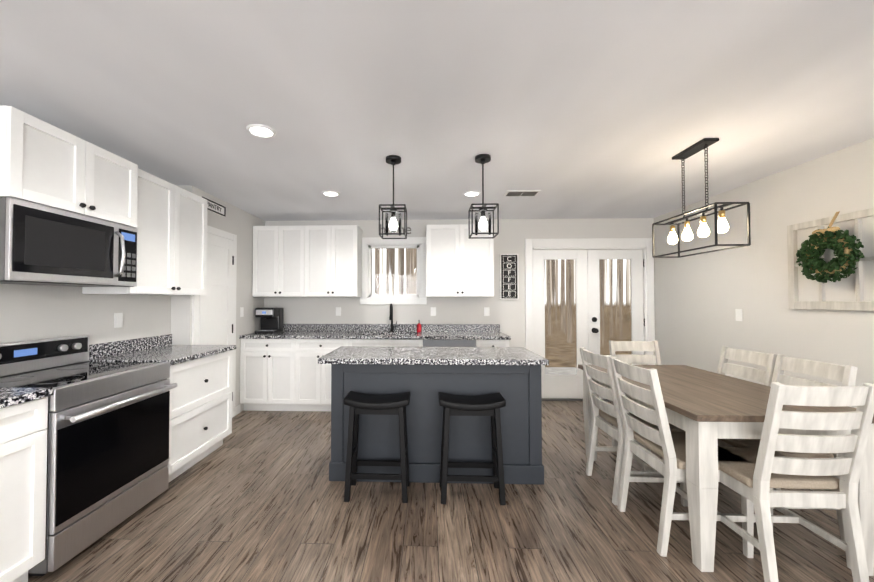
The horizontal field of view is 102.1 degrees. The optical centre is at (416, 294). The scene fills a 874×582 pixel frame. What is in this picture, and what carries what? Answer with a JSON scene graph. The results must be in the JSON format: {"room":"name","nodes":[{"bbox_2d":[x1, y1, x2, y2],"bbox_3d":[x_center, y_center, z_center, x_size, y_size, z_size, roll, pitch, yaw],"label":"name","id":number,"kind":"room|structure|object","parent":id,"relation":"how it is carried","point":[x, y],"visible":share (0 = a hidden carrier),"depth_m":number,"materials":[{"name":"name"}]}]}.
{"room":"kitchen","nodes":[
{"label":"kitchen","id":0,"kind":"room"},
{"bbox_2d":[0,185,264,411],"bbox_3d":[-2.392,0.135,0.726,0.310,2.440,8.520,0,-1,2],"label":"wall","id":1,"kind":"structure","parent":0,"point":[34,312],"depth_m":2.86,"materials":[{"name":"paint"}]},
{"bbox_2d":[0,105,139,228],"bbox_3d":[-2.179,-0.697,2.115,0.395,0.448,0.761,0,-1,2],"label":"upper cabinet","id":2,"kind":"object","parent":1,"relation":"attached to","point":[45,163],"depth_m":1.99,"materials":[{"name":"white wood"}]},
{"bbox_2d":[0,197,137,286],"bbox_3d":[-2.142,-0.263,2.107,0.458,0.412,0.758,0,-1,2],"label":"microwave","id":3,"kind":"object","parent":2,"relation":"attached to","point":[44,245],"visible":1,"depth_m":1.97,"materials":[{"name":"silver metal"}]},
{"bbox_2d":[114,313,122,327],"bbox_3d":[-2.354,0.206,2.785,0.009,0.115,0.072,0,-1,2],"label":"electrical outlet","id":4,"kind":"object","parent":1,"relation":"attached to","point":[118,320],"visible":1,"depth_m":2.78,"materials":[{"name":"white plastic"}]},
{"bbox_2d":[89,334,171,357],"bbox_3d":[-2.363,0.410,2.288,0.020,0.099,2.112,0,-1,2],"label":"backsplash","id":5,"kind":"structure","parent":1,"relation":"attached to","point":[96,350],"depth_m":2.85,"materials":[{"name":"grey stone"}]},
{"bbox_2d":[82,169,207,294],"bbox_3d":[-2.177,-0.452,2.925,0.346,0.910,0.862,0,-1,2],"label":"upper cabinet","id":6,"kind":"object","parent":1,"relation":"attached to","point":[172,238],"depth_m":2.86,"materials":[{"name":"white wood"}]},
{"bbox_2d":[202,197,225,216],"bbox_3d":[-2.129,-0.913,3.698,0.019,0.104,0.400,0,-1,2],"label":"sign","id":7,"kind":"object","parent":1,"relation":"attached to","point":[215,207],"visible":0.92,"depth_m":3.73,"materials":[{"name":"white wood"}]},
{"bbox_2d":[192,225,236,417],"bbox_3d":[-2.127,0.355,3.741,0.020,2.105,0.740,0,-1,2],"label":"door frame","id":8,"kind":"structure","parent":1,"relation":"attached to","point":[195,299],"depth_m":4.03,"materials":[{"name":"paint"}]},
{"bbox_2d":[199,233,233,400],"bbox_3d":[-2.121,0.388,3.740,0.026,2.015,0.584,0,-1,2],"label":"pantry door","id":9,"kind":"structure","parent":1,"relation":"in","point":[216,315],"depth_m":3.76,"materials":[{"name":"paint"}]},
{"bbox_2d":[235,404,240,415],"bbox_3d":[0.297,1.304,0.618,5.450,0.100,8.280,0,-1,2],"label":"baseboard","id":10,"kind":"structure","parent":1,"relation":"attached to","point":[237,409],"depth_m":4.15,"materials":[{"name":"paint"}]},
{"bbox_2d":[240,307,243,316],"bbox_3d":[-2.115,0.217,4.268,0.009,0.115,0.072,0,-1,2],"label":"light switch","id":11,"kind":"object","parent":1,"relation":"attached to","point":[241,311],"visible":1,"depth_m":4.26,"materials":[{"name":"white plastic"}]},
{"bbox_2d":[0,0,873,220],"bbox_3d":[0.297,-1.116,0.660,5.690,0.060,8.520,0,-1,2],"label":"ceiling","id":12,"kind":"structure","parent":0,"point":[581,109],"depth_m":1.88,"materials":[{"name":"white paint"}]},
{"bbox_2d":[246,124,275,137],"bbox_3d":[-1.006,-1.056,2.283,0.180,0.024,0.180,0,-1,2],"label":"recessed light","id":13,"kind":"object","parent":12,"relation":"in","point":[260,131],"visible":0.96,"depth_m":2.27,"materials":[{"name":"white plastic"}]},
{"bbox_2d":[322,191,339,196],"bbox_3d":[-0.882,-1.033,3.619,0.180,0.024,0.180,0,-1,2],"label":"recessed light","id":14,"kind":"object","parent":12,"relation":"in","point":[331,193],"visible":0.88,"depth_m":3.60,"materials":[{"name":"white plastic"}]},
{"bbox_2d":[379,155,406,238],"bbox_3d":[-0.181,-0.745,2.717,0.199,0.608,0.199,0,-1,2],"label":"pendant light","id":15,"kind":"object","parent":12,"relation":"hanging from","point":[393,160],"visible":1,"depth_m":2.70,"materials":[{"name":"black metal"}]},
{"bbox_2d":[463,191,480,196],"bbox_3d":[0.564,-1.032,3.622,0.180,0.024,0.180,0,-1,2],"label":"recessed light","id":16,"kind":"object","parent":12,"relation":"in","point":[472,193],"visible":0.98,"depth_m":3.60,"materials":[{"name":"white plastic"}]},
{"bbox_2d":[468,154,498,238],"bbox_3d":[0.505,-0.745,2.694,0.199,0.608,0.199,0,-1,2],"label":"pendant light","id":17,"kind":"object","parent":12,"relation":"hanging from","point":[482,159],"visible":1,"depth_m":2.68,"materials":[{"name":"black metal"}]},
{"bbox_2d":[503,190,540,195],"bbox_3d":[1.069,-1.027,3.595,0.340,0.016,0.170,0,-1,2],"label":"ceiling vent","id":18,"kind":"object","parent":12,"relation":"in","point":[522,192],"visible":1,"depth_m":3.55,"materials":[{"name":"grey metal"}]},
{"bbox_2d":[652,138,750,257],"bbox_3d":[1.994,-0.675,2.533,0.210,0.754,0.630,0,-1,2],"label":"chandelier","id":19,"kind":"object","parent":12,"relation":"hanging from","point":[721,225],"visible":1,"depth_m":2.45,"materials":[{"name":"black metal"}]},
{"bbox_2d":[28,401,873,581],"bbox_3d":[0.297,1.384,0.617,5.690,0.060,8.520,0,-1,2],"label":"floor","id":20,"kind":"structure","parent":0,"point":[257,496],"depth_m":2.07,"materials":[{"name":"brown wood"}]},
{"bbox_2d":[0,398,47,581],"bbox_3d":[-2.090,0.926,1.467,0.620,0.885,0.467,0,-1,2],"label":"base cabinet","id":21,"kind":"object","parent":20,"relation":"on","point":[23,431],"depth_m":1.60,"materials":[{"name":"white wood"}]},
{"bbox_2d":[0,387,52,409],"bbox_3d":[-2.079,0.465,1.465,0.642,0.037,0.488,0,-1,2],"label":"countertop","id":22,"kind":"structure","parent":21,"relation":"on","point":[9,396],"depth_m":1.60,"materials":[{"name":"grey stone"}]},
{"bbox_2d":[0,336,177,575],"bbox_3d":[-2.008,0.832,2.084,0.703,1.095,0.760,0,-1,2],"label":"range","id":23,"kind":"object","parent":20,"relation":"on","point":[108,448],"visible":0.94,"depth_m":1.99,"materials":[{"name":"silver metal"}]},
{"bbox_2d":[166,350,232,481],"bbox_3d":[-2.043,0.950,2.882,0.620,0.885,0.830,0,-1,2],"label":"base cabinet","id":24,"kind":"object","parent":20,"relation":"on","point":[200,417],"depth_m":2.83,"materials":[{"name":"white wood"}]},
{"bbox_2d":[89,346,235,365],"bbox_3d":[-2.032,0.490,2.903,0.642,0.037,0.858,0,-1,2],"label":"countertop","id":25,"kind":"structure","parent":24,"relation":"on","point":[174,355],"depth_m":2.74,"materials":[{"name":"grey stone"}]},
{"bbox_2d":[240,340,298,410],"bbox_3d":[-1.745,0.979,4.518,0.719,0.885,0.620,0,-1,2],"label":"base cabinet","id":26,"kind":"object","parent":20,"relation":"on","point":[284,370],"depth_m":4.22,"materials":[{"name":"white wood"}]},
{"bbox_2d":[239,332,362,339],"bbox_3d":[-1.426,0.518,4.505,1.367,0.037,0.642,0,-1,2],"label":"countertop","id":27,"kind":"structure","parent":26,"relation":"on","point":[280,335],"depth_m":4.22,"materials":[{"name":"grey stone"}]},
{"bbox_2d":[255,308,282,332],"bbox_3d":[-1.929,0.337,4.615,0.250,0.325,0.310,0,-1,2],"label":"coffee maker","id":28,"kind":"object","parent":27,"relation":"on","point":[271,320],"visible":1,"depth_m":4.62,"materials":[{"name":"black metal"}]},
{"bbox_2d":[299,336,362,410],"bbox_3d":[-1.129,0.978,4.498,0.737,0.885,0.620,0,-1,2],"label":"base cabinet","id":29,"kind":"object","parent":20,"relation":"on","point":[314,378],"depth_m":4.20,"materials":[{"name":"white wood"}]},
{"bbox_2d":[344,391,409,502],"bbox_3d":[-0.270,1.046,2.467,0.440,0.682,0.246,0,-1,2],"label":"stool","id":30,"kind":"object","parent":20,"relation":"on","point":[362,403],"visible":1,"depth_m":2.38,"materials":[{"name":"black wood"}]},
{"bbox_2d":[329,366,543,484],"bbox_3d":[0.146,0.950,2.883,1.582,0.884,0.566,0,-1,2],"label":"kitchen island","id":31,"kind":"object","parent":20,"relation":"on","point":[424,376],"depth_m":2.62,"materials":[{"name":"paint"}]},
{"bbox_2d":[318,346,548,365],"bbox_3d":[0.119,0.487,2.843,1.640,0.038,0.685,0,-1,2],"label":"island countertop","id":32,"kind":"structure","parent":31,"relation":"on","point":[345,355],"depth_m":2.62,"materials":[{"name":"grey stone"}]},
{"bbox_2d":[423,339,475,346],"bbox_3d":[0.391,0.979,4.408,0.624,0.880,0.661,0,-1,2],"label":"dishwasher","id":33,"kind":"object","parent":20,"relation":"on","point":[447,343],"visible":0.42,"depth_m":4.14,"materials":[{"name":"silver metal"}]},
{"bbox_2d":[439,392,505,504],"bbox_3d":[0.374,1.046,2.441,0.440,0.682,0.246,0,-1,2],"label":"stool","id":34,"kind":"object","parent":20,"relation":"on","point":[491,405],"visible":1,"depth_m":2.35,"materials":[{"name":"black wood"}]},
{"bbox_2d":[476,340,508,346],"bbox_3d":[0.899,0.977,4.432,0.385,0.885,0.620,0,-1,2],"label":"base cabinet","id":35,"kind":"object","parent":20,"relation":"on","point":[479,343],"depth_m":4.13,"materials":[{"name":"white wood"}]},
{"bbox_2d":[415,332,510,339],"bbox_3d":[0.550,0.516,4.440,1.107,0.037,0.642,0,-1,2],"label":"countertop","id":36,"kind":"structure","parent":35,"relation":"on","point":[418,335],"depth_m":4.22,"materials":[{"name":"grey stone"}]},
{"bbox_2d":[389,304,396,331],"bbox_3d":[-0.315,0.311,4.654,0.099,0.378,0.214,0,-1,2],"label":"faucet","id":37,"kind":"object","parent":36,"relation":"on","point":[391,314],"visible":0.98,"depth_m":4.71,"materials":[{"name":"black metal"}]},
{"bbox_2d":[417,320,420,331],"bbox_3d":[0.030,0.422,4.692,0.060,0.158,0.065,0,-1,2],"label":"soap bottle","id":38,"kind":"object","parent":36,"relation":"on","point":[418,327],"visible":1,"depth_m":4.67,"materials":[{"name":"red plastic"}]},
{"bbox_2d":[579,347,687,506],"bbox_3d":[1.516,0.898,2.522,0.541,0.980,0.438,0,-1,2],"label":"chair","id":39,"kind":"object","parent":20,"relation":"on","point":[606,416],"visible":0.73,"depth_m":2.46,"materials":[{"name":"white wood"}]},
{"bbox_2d":[609,340,660,470],"bbox_3d":[1.959,0.906,2.961,0.438,0.980,0.541,0,-1,2],"label":"chair","id":40,"kind":"object","parent":20,"relation":"on","point":[653,346],"visible":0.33,"depth_m":3.19,"materials":[{"name":"white wood"}]},
{"bbox_2d":[610,357,753,557],"bbox_3d":[1.500,0.890,2.062,0.541,0.980,0.438,0,-1,2],"label":"chair","id":41,"kind":"object","parent":20,"relation":"on","point":[666,444],"visible":0.73,"depth_m":1.96,"materials":[{"name":"white wood"}]},
{"bbox_2d":[662,346,776,460],"bbox_3d":[2.207,0.900,2.604,0.541,0.980,0.438,0,-1,2],"label":"chair","id":42,"kind":"object","parent":20,"relation":"on","point":[768,361],"visible":0.21,"depth_m":2.60,"materials":[{"name":"white wood"}]},
{"bbox_2d":[578,364,873,575],"bbox_3d":[1.835,0.992,2.372,0.910,0.785,1.365,0,-1,2],"label":"dining table","id":43,"kind":"object","parent":20,"relation":"on","point":[706,410],"visible":0.69,"depth_m":1.77,"materials":[{"name":"wood"}]},
{"bbox_2d":[718,355,857,540],"bbox_3d":[2.193,0.892,2.164,0.541,0.980,0.438,0,-1,2],"label":"chair","id":44,"kind":"object","parent":20,"relation":"on","point":[845,375],"visible":0.21,"depth_m":2.12,"materials":[{"name":"white wood"}]},
{"bbox_2d":[717,382,873,581],"bbox_3d":[1.796,0.886,1.778,0.438,0.980,0.541,0,-1,2],"label":"chair","id":45,"kind":"object","parent":20,"relation":"on","point":[761,474],"visible":0.94,"depth_m":1.59,"materials":[{"name":"white wood"}]},
{"bbox_2d":[264,218,652,347],"bbox_3d":[0.529,0.207,4.832,5.260,2.440,0.120,0,-1,2],"label":"wall","id":46,"kind":"structure","parent":0,"point":[508,315],"depth_m":4.77,"materials":[{"name":"paint"}]},
{"bbox_2d":[252,225,311,295],"bbox_3d":[-1.733,-0.421,4.680,0.733,0.910,0.345,0,-1,2],"label":"upper cabinet","id":47,"kind":"object","parent":46,"relation":"attached to","point":[280,253],"depth_m":4.52,"materials":[{"name":"white wood"}]},
{"bbox_2d":[308,225,362,295],"bbox_3d":[-1.116,-0.421,4.660,0.732,0.910,0.345,0,-1,2],"label":"upper cabinet","id":48,"kind":"object","parent":46,"relation":"attached to","point":[310,261],"depth_m":4.50,"materials":[{"name":"white wood"}]},
{"bbox_2d":[336,307,340,315],"bbox_3d":[-1.072,0.236,4.820,0.072,0.115,0.008,0,-1,2],"label":"electrical outlet","id":49,"kind":"object","parent":46,"relation":"attached to","point":[338,311],"visible":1,"depth_m":4.82,"materials":[{"name":"white plastic"}]},
{"bbox_2d":[283,324,498,331],"bbox_3d":[-0.492,0.453,4.787,3.214,0.099,0.020,0,-1,2],"label":"backsplash","id":50,"kind":"structure","parent":46,"relation":"attached to","point":[286,327],"depth_m":4.77,"materials":[{"name":"grey stone"}]},
{"bbox_2d":[360,237,426,304],"bbox_3d":[-0.318,-0.315,4.859,0.905,0.915,0.140,0,-1,2],"label":"window","id":51,"kind":"structure","parent":46,"relation":"in","point":[369,244],"depth_m":4.80,"materials":[{"name":"paint"}]},
{"bbox_2d":[380,224,410,233],"bbox_3d":[-0.290,-0.886,4.806,0.427,0.138,0.012,0,-1,2],"label":"home sign","id":52,"kind":"object","parent":46,"relation":"attached to","point":[395,230],"visible":0.56,"depth_m":4.80,"materials":[{"name":"grey metal"}]},
{"bbox_2d":[431,307,435,315],"bbox_3d":[0.223,0.236,4.778,0.072,0.115,0.008,0,-1,2],"label":"electrical outlet","id":53,"kind":"object","parent":46,"relation":"attached to","point":[433,311],"visible":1,"depth_m":4.78,"materials":[{"name":"white plastic"}]},
{"bbox_2d":[426,224,493,295],"bbox_3d":[0.547,-0.422,4.606,0.845,0.910,0.345,0,-1,2],"label":"upper cabinet","id":54,"kind":"object","parent":46,"relation":"attached to","point":[457,264],"depth_m":4.44,"materials":[{"name":"white wood"}]},
{"bbox_2d":[484,307,488,315],"bbox_3d":[0.942,0.235,4.754,0.072,0.115,0.008,0,-1,2],"label":"electrical outlet","id":55,"kind":"object","parent":46,"relation":"attached to","point":[486,311],"visible":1,"depth_m":4.75,"materials":[{"name":"white plastic"}]},
{"bbox_2d":[500,254,518,298],"bbox_3d":[1.242,-0.235,4.744,0.240,0.610,0.023,0,-1,2],"label":"coffee sign","id":56,"kind":"object","parent":46,"relation":"attached to","point":[508,276],"visible":1,"depth_m":4.74,"materials":[{"name":"black wood"}]},
{"bbox_2d":[534,249,644,398],"bbox_3d":[2.302,0.399,4.720,1.496,2.001,0.131,0,-1,2],"label":"doors","id":57,"kind":"structure","parent":46,"relation":"in","point":[587,312],"depth_m":4.75,"materials":[{"name":"paint"}]},
{"bbox_2d":[525,238,654,400],"bbox_3d":[2.303,0.341,4.762,1.690,2.170,0.140,0,-1,2],"label":"door frame","id":58,"kind":"structure","parent":46,"relation":"attached to","point":[532,245],"depth_m":4.71,"materials":[{"name":"paint"}]},
{"bbox_2d":[653,138,873,407],"bbox_3d":[3.081,0.132,0.547,0.120,2.440,8.520,0,-1,2],"label":"wall","id":59,"kind":"structure","parent":0,"point":[699,299],"depth_m":3.12,"materials":[{"name":"paint"}]},
{"bbox_2d":[735,309,742,320],"bbox_3d":[3.109,0.202,3.407,0.009,0.115,0.072,0,-1,2],"label":"light switch","id":60,"kind":"object","parent":59,"relation":"attached to","point":[739,316],"visible":1,"depth_m":3.40,"materials":[{"name":"white plastic"}]},
{"bbox_2d":[787,208,873,310],"bbox_3d":[3.069,-0.228,2.565,0.033,0.690,0.700,0,-1,2],"label":"decor","id":61,"kind":"object","parent":59,"relation":"attached to","point":[858,304],"visible":0.94,"depth_m":2.65,"materials":[{"name":"white wood"}]},
{"bbox_2d":[796,211,864,282],"bbox_3d":[2.961,-0.336,2.540,0.152,0.517,0.394,0,-1,2],"label":"wreath","id":62,"kind":"object","parent":61,"relation":"hanging from","point":[844,246],"visible":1,"depth_m":2.50,"materials":[{"name":"green plant"}]},
{"label":"outside","id":63,"kind":"structure","parent":0,"visible":0},
{"bbox_2d":[372,248,630,323],"bbox_3d":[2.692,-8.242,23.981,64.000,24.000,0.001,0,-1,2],"label":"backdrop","id":64,"kind":"structure","parent":63,"point":[625,290],"depth_m":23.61,"materials":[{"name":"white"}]},
{"bbox_2d":[545,324,631,374],"bbox_3d":[3.643,1.935,22.277,34.000,0.290,34.990,0,-1,2],"label":"ground","id":65,"kind":"structure","parent":63,"point":[567,365],"depth_m":11.91,"materials":[{"name":"brown soil"}]},
{"bbox_2d":[371,248,621,346],"bbox_3d":[3.448,-4.223,16.391,26.109,12.303,11.068,0,-1,2],"label":"trees","id":66,"kind":"object","parent":65,"relation":"on","point":[411,285],"depth_m":16.02,"materials":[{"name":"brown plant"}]}
]}

